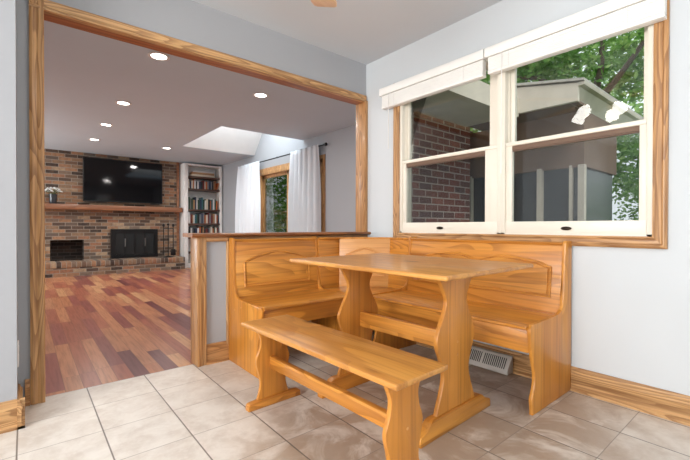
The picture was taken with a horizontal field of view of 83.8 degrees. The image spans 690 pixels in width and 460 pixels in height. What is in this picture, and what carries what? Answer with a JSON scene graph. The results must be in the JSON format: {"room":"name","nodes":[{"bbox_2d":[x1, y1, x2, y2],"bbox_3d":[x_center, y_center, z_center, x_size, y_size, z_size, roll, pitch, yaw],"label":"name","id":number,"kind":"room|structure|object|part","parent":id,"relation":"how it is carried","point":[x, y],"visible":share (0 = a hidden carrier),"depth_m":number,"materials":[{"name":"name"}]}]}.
{"room":"dining room","nodes":[
{"label":"dining room","id":0,"kind":"room"},
{"bbox_2d":[0,0,17,401],"bbox_3d":[-2.979,-0.294,0.817,3.470,2.440,0.372,0,1,-40],"label":"wall","id":1,"kind":"structure","parent":0,"point":[8,68],"depth_m":1.77,"materials":[{"name":"grey paint"}]},
{"bbox_2d":[0,397,24,433],"bbox_3d":[-2.800,0.860,0.716,3.388,0.134,0.028,0,1,-40],"label":"baseboard","id":2,"kind":"structure","parent":1,"relation":"attached to","point":[8,409],"depth_m":1.76,"materials":[{"name":"brown wood"}]},
{"bbox_2d":[17,340,18,366],"bbox_3d":[-1.589,0.600,1.870,0.008,0.116,0.070,0,1,-40],"label":"wall outlet","id":3,"kind":"object","parent":1,"relation":"attached to","point":[17,340],"visible":1,"depth_m":1.84,"materials":[{"name":"white paint"}]},
{"bbox_2d":[17,384,24,429],"bbox_3d":[-1.580,0.853,1.877,0.028,0.134,0.250,0,1,-40],"label":"baseboard","id":4,"kind":"structure","parent":1,"relation":"attached to","point":[20,389],"depth_m":1.78,"materials":[{"name":"brown wood"}]},
{"bbox_2d":[44,149,181,260],"bbox_3d":[-5.312,-0.352,8.034,5.320,2.440,0.350,0,1,-40],"label":"wall","id":5,"kind":"structure","parent":0,"point":[63,169],"depth_m":7.91,"materials":[{"name":"brick"}]},
{"bbox_2d":[50,240,83,260],"bbox_3d":[-5.632,0.394,7.781,0.700,0.550,0.320,0,1,-40],"label":"wall niche","id":6,"kind":"object","parent":5,"relation":"in","point":[60,250],"visible":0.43,"depth_m":7.87,"materials":[{"name":"brick"}]},
{"bbox_2d":[45,203,182,212],"bbox_3d":[-5.481,-0.451,7.502,4.380,0.105,0.250,0,1,-40],"label":"mantel shelf","id":7,"kind":"object","parent":5,"relation":"attached to","point":[47,205],"visible":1,"depth_m":7.90,"materials":[{"name":"brown wood"}]},
{"bbox_2d":[49,194,57,203],"bbox_3d":[-5.603,-0.595,7.382,0.140,0.185,0.140,0,1,-40],"label":"vase","id":8,"kind":"object","parent":7,"relation":"on","point":[52,197],"visible":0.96,"depth_m":7.34,"materials":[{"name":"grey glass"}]},
{"bbox_2d":[83,157,161,203],"bbox_3d":[-4.715,-1.030,8.222,1.483,0.890,0.115,0,1,-40],"label":"television","id":9,"kind":"object","parent":5,"relation":"attached to","point":[104,180],"visible":1,"depth_m":8.14,"materials":[{"name":"black plastic"},{"name":"glass"}]},
{"bbox_2d":[110,229,157,258],"bbox_3d":[-4.573,0.291,8.373,0.906,0.620,0.083,0,1,-40],"label":"doors","id":10,"kind":"structure","parent":5,"relation":"in","point":[125,243],"depth_m":8.35,"materials":[{"name":"black glass"}]},
{"bbox_3d":[-4.720,0.292,8.246,0.388,0.490,0.020,0,1,-40],"label":"glass door","id":11,"kind":"part","parent":10,"relation":"part of","materials":[{"name":"black glass"}]},
{"bbox_3d":[-4.720,0.292,8.246,0.352,0.454,0.006,0,1,-40],"label":"pane","id":12,"kind":"part","parent":10,"relation":"part of","materials":[{"name":"black glass"}]},
{"bbox_3d":[-4.422,0.291,8.495,0.388,0.490,0.020,0,1,-40],"label":"glass door","id":13,"kind":"part","parent":10,"relation":"part of","materials":[{"name":"black glass"}]},
{"bbox_3d":[-4.422,0.291,8.495,0.352,0.454,0.006,0,1,-40],"label":"pane","id":14,"kind":"part","parent":10,"relation":"part of","materials":[{"name":"black glass"}]},
{"bbox_2d":[177,162,178,255],"bbox_3d":[-4.008,-0.358,9.104,0.055,2.440,0.375,0,1,-40],"label":"trim","id":15,"kind":"structure","parent":5,"relation":"attached to","point":[177,162],"depth_m":8.96,"materials":[{"name":"brown wood"}]},
{"bbox_2d":[16,0,365,396],"bbox_3d":[-0.785,-0.305,2.821,2.466,2.440,0.100,0,1,-40],"label":"wall","id":16,"kind":"structure","parent":0,"point":[190,21],"depth_m":2.56,"materials":[{"name":"grey paint"}]},
{"bbox_2d":[25,379,29,406],"bbox_3d":[-1.664,0.852,2.016,0.021,0.134,0.028,0,1,-40],"label":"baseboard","id":17,"kind":"structure","parent":16,"relation":"attached to","point":[27,381],"depth_m":2.01,"materials":[{"name":"brown wood"}]},
{"bbox_2d":[29,0,367,404],"bbox_3d":[-0.760,-0.159,2.829,2.414,2.147,0.135,0,1,-40],"label":"trim","id":18,"kind":"structure","parent":16,"relation":"attached to","point":[39,10],"depth_m":2.12,"materials":[{"name":"brown wood"}]},
{"bbox_3d":[-1.634,-0.155,2.041,0.062,2.147,0.042,0,1,-40],"label":"jamb casing","id":19,"kind":"part","parent":18,"relation":"part of","materials":[{"name":"brown wood"}]},
{"bbox_3d":[-0.735,-1.202,2.781,2.398,0.061,0.042,0,1,-40],"label":"head casing","id":20,"kind":"part","parent":18,"relation":"part of","materials":[{"name":"brown wood"}]},
{"bbox_2d":[206,341,288,364],"bbox_3d":[-0.383,0.847,3.083,1.469,0.134,0.028,0,1,-40],"label":"baseboard","id":21,"kind":"structure","parent":16,"relation":"attached to","point":[217,352],"depth_m":2.66,"materials":[{"name":"brown wood"}]},
{"bbox_2d":[182,232,370,366],"bbox_3d":[-0.441,0.466,3.091,1.602,0.894,0.204,0,1,-40],"label":"trim","id":22,"kind":"structure","parent":16,"relation":"attached to","point":[199,241],"depth_m":2.60,"materials":[{"name":"brown wood"}]},
{"bbox_3d":[-1.016,0.482,2.623,0.028,0.868,0.140,0,1,-40],"label":"panel","id":23,"kind":"part","parent":22,"relation":"part of","materials":[{"name":"brown wood"}]},
{"bbox_3d":[-0.376,0.061,3.092,1.489,0.032,0.040,0,1,-40],"label":"rail","id":24,"kind":"part","parent":22,"relation":"part of","materials":[{"name":"brown wood"}]},
{"bbox_2d":[184,126,261,154],"bbox_3d":[-1.911,-1.988,6.895,1.540,0.860,2.030,0,1,-40],"label":"wall","id":25,"kind":"structure","parent":0,"point":[225,139],"depth_m":7.56,"materials":[{"name":"white paint"}]},
{"bbox_2d":[44,0,501,165],"bbox_3d":[-2.488,-1.591,3.152,7.220,0.120,11.450,0,1,-40],"label":"ceiling","id":26,"kind":"structure","parent":0,"point":[177,101],"depth_m":4.12,"materials":[{"name":"paint"}]},
{"bbox_2d":[99,123,112,126],"bbox_3d":[-3.516,-1.547,5.660,0.176,0.007,0.176,0,1,-40],"label":"recessed light","id":27,"kind":"object","parent":26,"relation":"in","point":[102,124],"visible":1,"depth_m":5.64,"materials":[{"name":"white paint"}]},
{"bbox_2d":[115,101,131,105],"bbox_3d":[-2.691,-1.538,4.669,0.176,0.007,0.176,0,1,-40],"label":"recessed light","id":28,"kind":"object","parent":26,"relation":"in","point":[125,103],"visible":1,"depth_m":4.67,"materials":[{"name":"white paint"}]},
{"bbox_2d":[148,52,169,60],"bbox_3d":[-1.638,-1.527,3.385,0.176,0.007,0.176,0,1,-40],"label":"recessed light","id":29,"kind":"object","parent":26,"relation":"in","point":[159,56],"visible":1,"depth_m":3.38,"materials":[{"name":"white paint"}]},
{"bbox_2d":[253,92,268,97],"bbox_3d":[-0.960,-1.533,4.380,0.176,0.007,0.176,0,1,-40],"label":"recessed light","id":30,"kind":"object","parent":26,"relation":"in","point":[258,94],"visible":1,"depth_m":4.38,"materials":[{"name":"white paint"}]},
{"bbox_2d":[311,0,336,6],"bbox_3d":[-0.266,-1.280,1.434,1.288,0.468,1.332,0,1,-40],"label":"ceiling fan","id":31,"kind":"object","parent":26,"relation":"hanging from","point":[319,3],"visible":1,"depth_m":2.10,"materials":[{"name":"brown wood"}]},
{"bbox_2d":[220,124,355,232],"bbox_3d":[-1.080,-0.968,7.207,0.130,3.700,7.028,0,1,-40],"label":"wall","id":32,"kind":"structure","parent":0,"point":[340,150],"depth_m":6.12,"materials":[{"name":"grey paint"}]},
{"bbox_2d":[239,142,326,166],"bbox_3d":[-1.312,-1.370,7.321,0.078,0.060,3.242,0,1,-40],"label":"curtain rod","id":33,"kind":"object","parent":32,"relation":"attached to","point":[325,143],"visible":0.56,"depth_m":7.10,"materials":[{"name":"black metal"}]},
{"bbox_2d":[235,161,260,232],"bbox_3d":[-2.081,-0.275,8.121,0.110,2.235,1.111,0,1,-40],"label":"curtain","id":34,"kind":"object","parent":33,"relation":"hanging from","point":[248,198],"visible":0.63,"depth_m":8.01,"materials":[{"name":"white fabric"}]},
{"bbox_2d":[288,145,320,231],"bbox_3d":[-0.711,-0.260,6.477,0.108,2.235,0.951,0,1,-40],"label":"curtain","id":35,"kind":"object","parent":33,"relation":"hanging from","point":[304,188],"visible":0.62,"depth_m":6.38,"materials":[{"name":"white fabric"}]},
{"bbox_2d":[260,154,325,231],"bbox_3d":[-1.034,-0.172,7.101,0.100,2.110,2.320,0,1,-40],"label":"door","id":36,"kind":"structure","parent":32,"relation":"in","point":[274,181],"depth_m":7.45,"materials":[{"name":"brown wood"}]},
{"bbox_3d":[-1.339,-0.136,7.506,0.030,1.930,1.050,0,1,-40],"label":"sliding panel","id":37,"kind":"part","parent":36,"relation":"part of","materials":[{"name":"brown wood"}]},
{"bbox_3d":[-1.339,-0.151,7.506,0.006,1.800,0.950,0,1,-40],"label":"pane","id":38,"kind":"part","parent":36,"relation":"part of","materials":[{"name":"clear glass"}]},
{"bbox_3d":[-0.722,-0.129,6.718,0.030,1.930,1.070,0,1,-40],"label":"sliding panel","id":39,"kind":"part","parent":36,"relation":"part of","materials":[{"name":"brown wood"}]},
{"bbox_2d":[0,267,689,459],"bbox_3d":[-2.443,0.959,3.212,7.350,0.100,11.450,0,1,-40],"label":"floor","id":40,"kind":"structure","parent":0,"point":[189,412],"depth_m":1.96,"materials":[{"name":"beige tile"}]},
{"bbox_2d":[45,256,184,277],"bbox_3d":[-5.403,0.740,7.387,4.345,0.265,0.537,0,1,-40],"label":"hearth","id":41,"kind":"object","parent":40,"relation":"on","point":[67,268],"visible":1,"depth_m":7.67,"materials":[{"name":"brick"}]},
{"bbox_2d":[163,223,173,256],"bbox_3d":[-3.928,0.224,8.547,0.220,0.755,0.220,0,1,-40],"label":"stand","id":42,"kind":"object","parent":41,"relation":"on","point":[168,228],"visible":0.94,"depth_m":8.54,"materials":[{"name":"black metal"}]},
{"bbox_2d":[162,224,164,253],"bbox_3d":[-3.994,0.197,8.469,0.054,0.680,0.054,0,0,5],"label":"fireplace poker","id":43,"kind":"object","parent":42,"relation":"hanging from","point":[163,225],"visible":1,"depth_m":8.46,"materials":[{"name":"black metal"}]},
{"bbox_2d":[171,224,175,255],"bbox_3d":[-3.840,0.214,8.597,0.110,0.715,0.056,0,1,-40],"label":"shovel","id":44,"kind":"object","parent":42,"relation":"hanging from","point":[173,251],"visible":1,"depth_m":8.59,"materials":[{"name":"black metal"}]},
{"bbox_2d":[180,163,221,267],"bbox_3d":[-3.424,-0.337,9.185,0.895,2.400,0.327,0,1,-40],"label":"bookcase","id":45,"kind":"object","parent":40,"relation":"on","point":[185,168],"visible":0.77,"depth_m":9.10,"materials":[{"name":"white paint"}]},
{"bbox_3d":[-3.737,-0.336,8.932,0.090,2.400,0.315,0,1,-40],"label":"panel","id":46,"kind":"part","parent":45,"relation":"part of","materials":[{"name":"white paint"}]},
{"bbox_3d":[-3.511,-0.338,9.313,0.745,2.400,0.020,0,1,-40],"label":"panel","id":47,"kind":"part","parent":45,"relation":"part of","materials":[{"name":"white paint"}]},
{"bbox_2d":[189,174,214,177],"bbox_3d":[-3.407,-1.278,9.163,0.560,0.050,0.200,0,1,-40],"label":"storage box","id":48,"kind":"object","parent":45,"relation":"on","point":[189,174],"visible":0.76,"depth_m":9.06,"materials":[{"name":"beige cardboard"}]},
{"bbox_2d":[189,172,213,175],"bbox_3d":[-3.407,-1.328,9.163,0.520,0.050,0.200,0,1,-40],"label":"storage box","id":49,"kind":"object","parent":48,"relation":"on","point":[199,173],"visible":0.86,"depth_m":9.07,"materials":[{"name":"brown cardboard"}]},
{"bbox_3d":[-3.408,-1.517,9.183,0.745,0.040,0.295,0,1,-40],"label":"panel","id":50,"kind":"part","parent":45,"relation":"part of","materials":[{"name":"white paint"}]},
{"bbox_3d":[-3.406,-0.137,9.188,0.741,0.040,0.305,0,1,-40],"label":"shelf","id":51,"kind":"part","parent":45,"relation":"part of","materials":[{"name":"brown wood"}]},
{"bbox_3d":[-3.405,-0.462,9.185,0.741,0.040,0.305,0,1,-40],"label":"shelf","id":52,"kind":"part","parent":45,"relation":"part of","materials":[{"name":"brown wood"}]},
{"bbox_3d":[-3.405,-0.942,9.182,0.741,0.040,0.305,0,1,-40],"label":"shelf","id":53,"kind":"part","parent":45,"relation":"part of","materials":[{"name":"brown wood"}]},
{"bbox_3d":[-3.404,-1.232,9.180,0.741,0.040,0.305,0,1,-40],"label":"shelf","id":54,"kind":"part","parent":45,"relation":"part of","materials":[{"name":"brown wood"}]},
{"bbox_3d":[-3.107,-0.339,9.457,0.060,2.400,0.315,0,1,-40],"label":"panel","id":55,"kind":"part","parent":45,"relation":"part of","materials":[{"name":"white paint"}]},
{"bbox_2d":[229,236,344,378],"bbox_3d":[-0.384,0.485,2.749,0.726,0.862,0.498,0,1,-40],"label":"bench","id":56,"kind":"object","parent":40,"relation":"on","point":[263,281],"visible":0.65,"depth_m":2.71,"materials":[{"name":"brown wood"}]},
{"bbox_3d":[-0.654,0.486,2.526,0.020,0.862,0.495,0,1,-40],"label":"panel","id":57,"kind":"part","parent":56,"relation":"part of","materials":[{"name":"brown wood"}]},
{"bbox_3d":[-0.512,0.070,2.901,0.685,0.017,0.039,0,1,-40],"label":"rail","id":58,"kind":"part","parent":56,"relation":"part of","materials":[{"name":"brown wood"}]},
{"bbox_3d":[-0.496,0.273,2.868,0.550,0.249,0.038,0,1,-40],"label":"carved panel","id":59,"kind":"part","parent":56,"relation":"part of","materials":[{"name":"brown wood"}]},
{"bbox_3d":[-0.498,0.295,2.885,0.685,0.440,0.072,0,1,-40],"label":"backrest","id":60,"kind":"part","parent":56,"relation":"part of","materials":[{"name":"brown wood"}]},
{"bbox_3d":[-0.360,0.481,2.720,0.685,0.021,0.422,0,1,-40],"label":"seat","id":61,"kind":"part","parent":56,"relation":"part of","materials":[{"name":"brown wood"}]},
{"bbox_3d":[-0.114,0.484,2.976,0.020,0.862,0.495,0,1,-40],"label":"panel","id":62,"kind":"part","parent":56,"relation":"part of","materials":[{"name":"brown wood"}]},
{"bbox_2d":[317,237,408,293],"bbox_3d":[0.148,0.333,3.103,0.544,0.543,0.530,0,1,-40],"label":"seat","id":63,"kind":"object","parent":56,"relation":"attached to","point":[332,279],"visible":0.58,"depth_m":3.19,"materials":[{"name":"brown wood"}]},
{"bbox_3d":[0.155,0.479,3.060,0.499,0.021,0.453,0,1,-40],"label":"seat","id":64,"kind":"part","parent":63,"relation":"part of","materials":[{"name":"brown wood"}]},
{"bbox_3d":[0.158,0.068,3.166,0.745,0.015,0.187,0,0,3],"label":"rail","id":65,"kind":"part","parent":63,"relation":"part of","materials":[{"name":"brown wood"}]},
{"bbox_3d":[0.166,0.293,3.214,0.427,0.440,0.056,0,0,3],"label":"angled backrest","id":66,"kind":"part","parent":63,"relation":"part of","materials":[{"name":"brown wood"}]},
{"bbox_3d":[0.166,0.264,3.203,0.327,0.240,0.033,0,0,3],"label":"carved panel","id":67,"kind":"part","parent":63,"relation":"part of","materials":[{"name":"brown wood"}]},
{"bbox_2d":[241,314,447,459],"bbox_3d":[-0.076,0.703,1.699,0.338,0.443,1.070,0,1,-41],"label":"bench","id":68,"kind":"object","parent":40,"relation":"on","point":[400,372],"visible":1,"depth_m":1.54,"materials":[{"name":"brown wood"}]},
{"bbox_3d":[-0.386,0.688,2.050,0.199,0.380,0.019,0,1,-41],"label":"leg","id":69,"kind":"part","parent":68,"relation":"part of","materials":[{"name":"brown wood"}]},
{"bbox_3d":[-0.084,0.492,1.691,0.284,0.021,1.061,0,1,-41],"label":"seat","id":70,"kind":"part","parent":68,"relation":"part of","materials":[{"name":"brown wood"}]},
{"bbox_3d":[0.205,0.695,1.351,0.199,0.380,0.019,0,1,-41],"label":"leg","id":71,"kind":"part","parent":68,"relation":"part of","materials":[{"name":"brown wood"}]},
{"bbox_2d":[289,253,533,448],"bbox_3d":[0.310,0.543,2.047,0.760,0.758,1.037,0,1,-42],"label":"dining table","id":72,"kind":"object","parent":40,"relation":"on","point":[452,339],"visible":0.87,"depth_m":1.87,"materials":[{"name":"brown wood"}]},
{"bbox_3d":[0.080,0.509,2.302,0.326,0.652,0.021,0,1,-42],"label":"leg","id":73,"kind":"part","parent":72,"relation":"part of","materials":[{"name":"brown wood"}]},
{"bbox_3d":[0.524,0.513,1.831,0.326,0.652,0.021,0,1,-42],"label":"leg","id":74,"kind":"part","parent":72,"relation":"part of","materials":[{"name":"brown wood"}]},
{"bbox_2d":[373,237,571,415],"bbox_3d":[0.738,0.489,2.494,0.516,0.862,1.154,0,1,-40],"label":"bench","id":75,"kind":"object","parent":40,"relation":"on","point":[528,310],"visible":0.8,"depth_m":2.26,"materials":[{"name":"brown wood"}]},
{"bbox_3d":[0.376,0.485,2.931,0.514,0.862,0.020,0,1,-40],"label":"panel","id":76,"kind":"part","parent":75,"relation":"part of","materials":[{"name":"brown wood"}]},
{"bbox_3d":[0.701,0.485,2.464,0.420,0.021,1.114,0,1,-40],"label":"seat","id":77,"kind":"part","parent":75,"relation":"part of","materials":[{"name":"brown wood"}]},
{"bbox_3d":[0.868,0.299,2.601,0.072,0.440,1.114,0,1,-40],"label":"backrest","id":78,"kind":"part","parent":75,"relation":"part of","materials":[{"name":"brown wood"}]},
{"bbox_3d":[0.877,0.269,2.568,0.036,0.232,0.950,0,1,-40],"label":"carved panel","id":79,"kind":"part","parent":75,"relation":"part of","materials":[{"name":"brown wood"}]},
{"bbox_3d":[0.885,0.075,2.613,0.039,0.017,1.114,0,1,-40],"label":"rail","id":80,"kind":"part","parent":75,"relation":"part of","materials":[{"name":"brown wood"}]},
{"bbox_3d":[1.102,0.493,2.059,0.514,0.862,0.020,0,1,-40],"label":"panel","id":81,"kind":"part","parent":75,"relation":"part of","materials":[{"name":"brown wood"}]},
{"bbox_2d":[469,345,512,374],"bbox_3d":[0.936,0.862,2.583,0.076,0.107,0.360,0,1,-40],"label":"floor vent","id":82,"kind":"object","parent":40,"relation":"in","point":[491,360],"visible":0.76,"depth_m":2.53,"materials":[{"name":"white metal"}]},
{"bbox_2d":[412,114,469,222],"bbox_3d":[0.872,-0.452,4.154,1.520,3.080,0.115,0,1,-40],"label":"wall","id":83,"kind":"structure","parent":0,"point":[441,191],"depth_m":4.22,"materials":[{"name":"red brick"}]},
{"bbox_2d":[423,80,518,126],"bbox_3d":[1.077,-1.290,3.833,1.430,0.200,0.630,0,1,-40],"label":"soffit","id":84,"kind":"object","parent":83,"relation":"attached to","point":[466,105],"depth_m":3.73,"materials":[{"name":"beige paint"}]},
{"bbox_2d":[366,0,689,395],"bbox_3d":[1.593,-0.295,1.989,0.124,2.440,4.422,0,1,-40],"label":"wall","id":85,"kind":"structure","parent":0,"point":[630,307],"depth_m":2.08,"materials":[{"name":"paint"}]},
{"bbox_2d":[399,62,500,233],"bbox_3d":[0.792,-0.578,2.933,0.136,1.210,0.898,0,1,-40],"label":"window","id":86,"kind":"structure","parent":85,"relation":"in","point":[411,113],"depth_m":2.84,"materials":[{"name":"beige paint"}]},
{"bbox_3d":[0.784,-0.849,2.962,0.004,0.590,0.740,0,1,-40],"label":"pane","id":87,"kind":"part","parent":86,"relation":"part of","materials":[{"name":"clear glass"}]},
{"bbox_2d":[379,48,487,148],"bbox_3d":[0.639,-0.951,2.968,0.083,0.534,0.980,0,1,-40],"label":"window blind","id":88,"kind":"object","parent":86,"relation":"attached to","point":[470,68],"visible":0.99,"depth_m":2.87,"materials":[{"name":"white paint"}]},
{"bbox_3d":[0.638,-1.048,2.962,0.053,0.022,0.950,0,1,-40],"label":"rail","id":89,"kind":"part","parent":88,"relation":"part of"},
{"bbox_3d":[0.764,-0.280,2.913,0.040,0.590,0.840,0,1,-40],"label":"sash","id":90,"kind":"part","parent":86,"relation":"part of","materials":[{"name":"beige paint"}]},
{"bbox_3d":[0.803,-0.841,2.940,0.030,0.635,0.840,0,1,-40],"label":"sash","id":91,"kind":"part","parent":86,"relation":"part of","materials":[{"name":"beige paint"}]},
{"bbox_2d":[393,0,669,248],"bbox_3d":[1.000,-0.576,2.584,0.024,1.328,1.825,0,1,-40],"label":"trim","id":92,"kind":"structure","parent":85,"relation":"attached to","point":[661,46],"depth_m":1.92,"materials":[{"name":"brown wood"}]},
{"bbox_3d":[0.435,-0.582,3.262,0.024,1.328,0.060,0,1,-40],"label":"casing","id":93,"kind":"part","parent":92,"relation":"part of","materials":[{"name":"brown wood"}]},
{"bbox_3d":[0.999,0.058,2.589,0.024,0.060,1.825,0,1,-40],"label":"casing","id":94,"kind":"part","parent":92,"relation":"part of","materials":[{"name":"brown wood"}]},
{"bbox_3d":[1.565,-0.570,1.906,0.024,1.328,0.060,0,1,-40],"label":"casing","id":95,"kind":"part","parent":92,"relation":"part of","materials":[{"name":"brown wood"}]},
{"bbox_2d":[373,330,689,425],"bbox_3d":[1.533,0.858,1.948,0.028,0.134,4.120,0,1,-40],"label":"baseboard","id":96,"kind":"structure","parent":85,"relation":"attached to","point":[669,405],"depth_m":2.03,"materials":[{"name":"brown wood"}]},
{"bbox_2d":[501,24,653,236],"bbox_3d":[1.337,-0.572,2.278,0.136,1.210,0.807,0,1,-40],"label":"window","id":97,"kind":"structure","parent":85,"relation":"in","point":[643,226],"depth_m":2.19,"materials":[{"name":"beige paint"}]},
{"bbox_2d":[484,0,666,172],"bbox_3d":[1.261,-0.787,2.222,0.083,0.849,0.948,0,1,-40],"label":"window blind","id":98,"kind":"object","parent":97,"relation":"attached to","point":[610,18],"visible":1,"depth_m":2.14,"materials":[{"name":"white paint"}]},
{"bbox_3d":[1.260,-1.041,2.215,0.053,0.022,0.918,0,1,-40],"label":"rail","id":99,"kind":"part","parent":98,"relation":"part of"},
{"bbox_3d":[1.310,-0.274,2.258,0.040,0.590,0.749,0,1,-40],"label":"sash","id":100,"kind":"part","parent":97,"relation":"part of","materials":[{"name":"beige paint"}]},
{"bbox_3d":[1.348,-0.835,2.285,0.030,0.635,0.749,0,1,-40],"label":"sash","id":101,"kind":"part","parent":97,"relation":"part of","materials":[{"name":"beige paint"}]},
{"label":"outside","id":102,"kind":"structure","parent":0,"visible":0},
{"bbox_3d":[9.948,1.095,13.500,27.440,0.120,40.000,0,1,-40],"label":"ground","id":103,"kind":"structure","parent":102,"visible":0},
{"bbox_2d":[468,77,643,221],"bbox_3d":[2.152,-0.295,5.255,2.065,2.755,2.675,0,1,-40],"label":"sunroom","id":104,"kind":"structure","parent":103,"relation":"on","point":[573,181],"depth_m":4.16,"materials":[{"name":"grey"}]},
{"bbox_3d":[1.602,-0.136,4.905,0.060,1.080,0.050,0,1,-40],"label":"post","id":105,"kind":"part","parent":104,"relation":"part of","materials":[{"name":"grey metal"}]},
{"bbox_3d":[2.152,-0.131,4.244,0.060,1.080,0.050,0,1,-40],"label":"post","id":106,"kind":"part","parent":104,"relation":"part of","materials":[{"name":"beige paint"}]},
{"bbox_3d":[1.997,-0.128,5.228,0.960,1.060,2.520,0,1,-40],"label":"screen panel","id":107,"kind":"part","parent":104,"relation":"part of","materials":[{"name":"grey"}]},
{"bbox_3d":[2.353,-0.128,4.003,0.060,1.080,0.022,0,1,-40],"label":"post","id":108,"kind":"part","parent":104,"relation":"part of","materials":[{"name":"beige paint"}]},
{"bbox_3d":[2.418,-0.128,3.925,0.060,1.080,0.060,0,1,-40],"label":"post","id":109,"kind":"part","parent":104,"relation":"part of","materials":[{"name":"beige paint"}]},
{"bbox_2d":[470,27,643,145],"bbox_3d":[4.995,-2.078,9.184,7.365,6.318,3.845,0,0,29],"label":"tree","id":110,"kind":"object","parent":103,"relation":"on","point":[607,64],"visible":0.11,"depth_m":8.34,"materials":[{"name":"green plant"}]},
{"bbox_2d":[545,63,643,209],"bbox_3d":[9.899,-2.627,12.816,5.635,7.393,9.852,0,0,-29],"label":"tree","id":111,"kind":"object","parent":103,"relation":"on","point":[631,142],"visible":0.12,"depth_m":12.42,"materials":[{"name":"green plant"}]},
{"bbox_2d":[613,164,638,220],"bbox_3d":[8.101,-0.510,9.336,2.675,3.185,2.585,0,1,-36],"label":"shrub","id":112,"kind":"object","parent":103,"relation":"on","point":[635,216],"visible":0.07,"depth_m":9.81,"materials":[{"name":"green plant"}]}
]}

